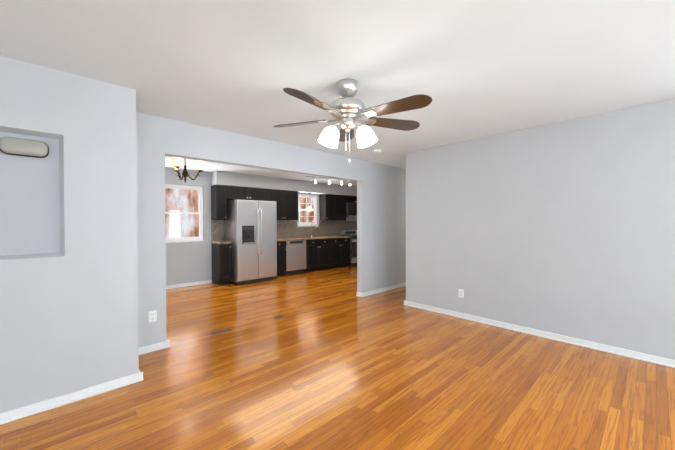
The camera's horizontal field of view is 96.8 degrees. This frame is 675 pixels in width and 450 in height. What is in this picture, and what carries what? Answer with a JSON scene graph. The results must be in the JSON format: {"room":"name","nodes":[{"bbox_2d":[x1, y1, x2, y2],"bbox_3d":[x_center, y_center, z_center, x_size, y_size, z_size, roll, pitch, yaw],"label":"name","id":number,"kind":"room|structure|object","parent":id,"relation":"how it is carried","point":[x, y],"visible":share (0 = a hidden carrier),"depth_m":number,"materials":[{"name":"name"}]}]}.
{"room":"empty living room","nodes":[
{"label":"empty living room","id":0,"kind":"room"},
{"bbox_2d":[0,266,674,449],"bbox_3d":[0.318,1.335,3.079,10.440,0.100,9.500,-1,1,-43],"label":"floor","id":1,"kind":"structure","parent":0,"point":[330,360],"depth_m":2.38,"materials":[{"name":"brown wood"}]},
{"bbox_2d":[210,328,232,334],"bbox_3d":[-1.397,1.283,3.612,0.260,0.005,0.080,-1,1,-43],"label":"floor vent","id":2,"kind":"object","parent":1,"relation":"in","point":[221,331],"depth_m":3.60,"materials":[{"name":"metal"}]},
{"bbox_2d":[212,244,230,284],"bbox_3d":[-2.500,0.831,6.465,0.262,0.866,0.438,-1,1,-43],"label":"base cabinet","id":3,"kind":"object","parent":1,"relation":"on","point":[221,253],"depth_m":6.33,"materials":[{"name":"black wood"}]},
{"bbox_2d":[224,198,276,284],"bbox_3d":[-1.945,0.351,6.769,0.950,1.817,0.740,-1,1,-43],"label":"refrigerator","id":4,"kind":"object","parent":1,"relation":"on","point":[250,230],"visible":1,"depth_m":6.48,"materials":[{"name":"silver metal"}]},
{"bbox_2d":[276,240,286,276],"bbox_3d":[-1.551,0.820,7.362,0.417,0.866,0.438,-1,1,-43],"label":"base cabinet","id":5,"kind":"object","parent":1,"relation":"on","point":[281,244],"depth_m":7.26,"materials":[{"name":"black wood"}]},
{"bbox_2d":[285,240,305,274],"bbox_3d":[-1.158,0.817,7.701,0.613,0.865,0.485,-1,1,-43],"label":"dishwasher","id":6,"kind":"object","parent":1,"relation":"on","point":[295,256],"visible":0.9,"depth_m":7.55,"materials":[{"name":"silver metal"}]},
{"bbox_2d":[304,240,330,271],"bbox_3d":[-0.634,0.809,8.228,0.867,0.866,0.438,-1,1,-43],"label":"base cabinet","id":7,"kind":"object","parent":1,"relation":"on","point":[326,252],"depth_m":8.04,"materials":[{"name":"black wood"}]},
{"bbox_2d":[283,236,338,239],"bbox_3d":[-0.727,0.355,8.121,2.665,0.040,0.463,-1,1,-43],"label":"countertop","id":8,"kind":"structure","parent":7,"relation":"on","point":[319,237],"depth_m":8.05,"materials":[{"name":"brown wood"}]},
{"bbox_2d":[331,236,350,267],"bbox_3d":[-0.083,0.803,8.749,0.868,0.866,0.438,-1,1,-43],"label":"base cabinet","id":9,"kind":"object","parent":1,"relation":"on","point":[340,249],"depth_m":8.63,"materials":[{"name":"black wood"}]},
{"bbox_2d":[340,230,356,265],"bbox_3d":[0.552,0.700,9.271,0.762,1.059,0.551,-1,1,-43],"label":"range","id":10,"kind":"object","parent":1,"relation":"on","point":[353,247],"visible":0.31,"depth_m":8.95,"materials":[{"name":"silver metal"}]},
{"bbox_2d":[0,56,674,412],"bbox_3d":[0.314,0.079,3.068,10.440,2.413,9.500,-1,1,-43],"label":"wall","id":11,"kind":"structure","parent":0,"point":[566,228],"depth_m":3.02,"materials":[{"name":"grey paint"}]},
{"bbox_2d":[0,137,48,157],"bbox_3d":[-2.158,-0.537,2.066,0.242,0.120,0.060,-1,1,-43],"label":"sconce","id":12,"kind":"object","parent":11,"relation":"attached to","point":[23,147],"visible":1,"depth_m":2.05,"materials":[{"name":"white glass"}]},
{"bbox_2d":[149,310,156,322],"bbox_3d":[-1.895,0.938,3.071,0.072,0.116,0.009,-1,1,-43],"label":"electrical outlet","id":13,"kind":"object","parent":11,"relation":"attached to","point":[152,316],"visible":1,"depth_m":3.07,"materials":[{"name":"white plastic"}]},
{"bbox_2d":[165,184,203,242],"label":"dining room window","id":14,"kind":"structure","parent":11,"relation":"in","point":[200,218],"depth_m":6.26,"materials":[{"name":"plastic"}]},
{"bbox_2d":[211,185,226,219],"bbox_3d":[-2.571,-0.479,6.501,0.230,0.752,0.278,-1,1,-43],"label":"upper cabinet","id":15,"kind":"object","parent":11,"relation":"attached to","point":[218,192],"depth_m":6.41,"materials":[{"name":"black wood"}]},
{"bbox_2d":[227,186,266,200],"bbox_3d":[-2.126,-0.715,6.921,0.990,0.290,0.278,-1,1,-43],"label":"upper cabinet","id":16,"kind":"object","parent":11,"relation":"attached to","point":[233,192],"depth_m":6.79,"materials":[{"name":"black wood"}]},
{"bbox_2d":[267,189,297,219],"bbox_3d":[-1.438,-0.492,7.572,0.892,0.752,0.278,-1,1,-43],"label":"upper cabinet","id":17,"kind":"object","parent":11,"relation":"attached to","point":[287,201],"depth_m":7.51,"materials":[{"name":"black wood"}]},
{"bbox_2d":[298,194,317,225],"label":"window","id":18,"kind":"structure","parent":11,"relation":"in","point":[314,209],"depth_m":8.43,"materials":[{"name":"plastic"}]},
{"bbox_2d":[319,194,334,220],"bbox_3d":[-0.285,-0.505,8.661,0.379,0.752,0.278,-1,1,-43],"label":"upper cabinet","id":19,"kind":"object","parent":11,"relation":"attached to","point":[332,207],"depth_m":8.54,"materials":[{"name":"black wood"}]},
{"bbox_2d":[0,280,674,424],"bbox_3d":[0.317,1.251,3.078,10.200,0.068,9.260,-1,1,-43],"label":"baseboard","id":20,"kind":"structure","parent":11,"relation":"attached to","point":[35,408],"depth_m":2.93,"materials":[{"name":"white wood"}]},
{"bbox_2d":[335,195,346,220],"bbox_3d":[-0.029,-0.508,8.903,0.555,0.752,0.278,-1,1,-43],"label":"upper cabinet","id":21,"kind":"object","parent":11,"relation":"attached to","point":[340,200],"depth_m":8.84,"materials":[{"name":"black wood"}]},
{"bbox_2d":[347,197,356,202],"bbox_3d":[0.338,-0.781,9.248,0.433,0.215,0.278,-1,1,-43],"label":"upper cabinet","id":22,"kind":"object","parent":11,"relation":"attached to","point":[349,199],"depth_m":9.16,"materials":[{"name":"black wood"}]},
{"bbox_2d":[346,203,356,216],"bbox_3d":[0.495,-0.455,9.321,0.750,0.430,0.390,-1,1,-43],"label":"microwave","id":23,"kind":"object","parent":22,"relation":"attached to","point":[351,209],"visible":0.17,"depth_m":9.04,"materials":[{"name":"silver metal"}]},
{"bbox_2d":[458,289,463,297],"bbox_3d":[1.690,0.937,4.101,0.009,0.116,0.072,-1,1,-43],"label":"electrical outlet","id":24,"kind":"object","parent":11,"relation":"attached to","point":[460,293],"visible":1,"depth_m":4.09,"materials":[{"name":"white plastic"}]},
{"bbox_2d":[0,0,674,186],"bbox_3d":[0.309,-1.178,3.057,10.440,0.100,9.500,-1,1,-43],"label":"ceiling","id":25,"kind":"structure","parent":0,"point":[473,69],"depth_m":2.01,"materials":[{"name":"white paint"}]},
{"bbox_2d":[171,157,205,182],"bbox_3d":[-2.445,-0.908,4.856,0.547,0.450,0.549,-1,1,-43],"label":"chandelier","id":26,"kind":"object","parent":25,"relation":"hanging from","point":[177,162],"visible":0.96,"depth_m":4.81,"materials":[{"name":"white glass"}]},
{"bbox_2d":[305,176,350,185],"bbox_3d":[-0.129,-1.084,7.452,1.404,0.160,0.367,-1,1,-43],"label":"track light","id":27,"kind":"object","parent":25,"relation":"attached to","point":[328,181],"visible":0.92,"depth_m":7.31,"materials":[{"name":"silver metal"}]},
{"bbox_2d":[273,78,431,163],"bbox_3d":[0.085,-0.800,2.343,1.272,0.642,1.245,-1,1,-43],"label":"ceiling fan","id":28,"kind":"object","parent":25,"relation":"hanging from","point":[347,110],"visible":1,"depth_m":2.30,"materials":[{"name":"silver metal"}]},
{"bbox_2d":[372,149,380,152],"bbox_3d":[0.599,-1.125,4.575,0.128,0.034,0.128,-1,1,-43],"label":"smoke detector","id":29,"kind":"object","parent":25,"relation":"attached to","point":[376,150],"visible":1,"depth_m":4.53,"materials":[{"name":"white plastic"}]}
]}

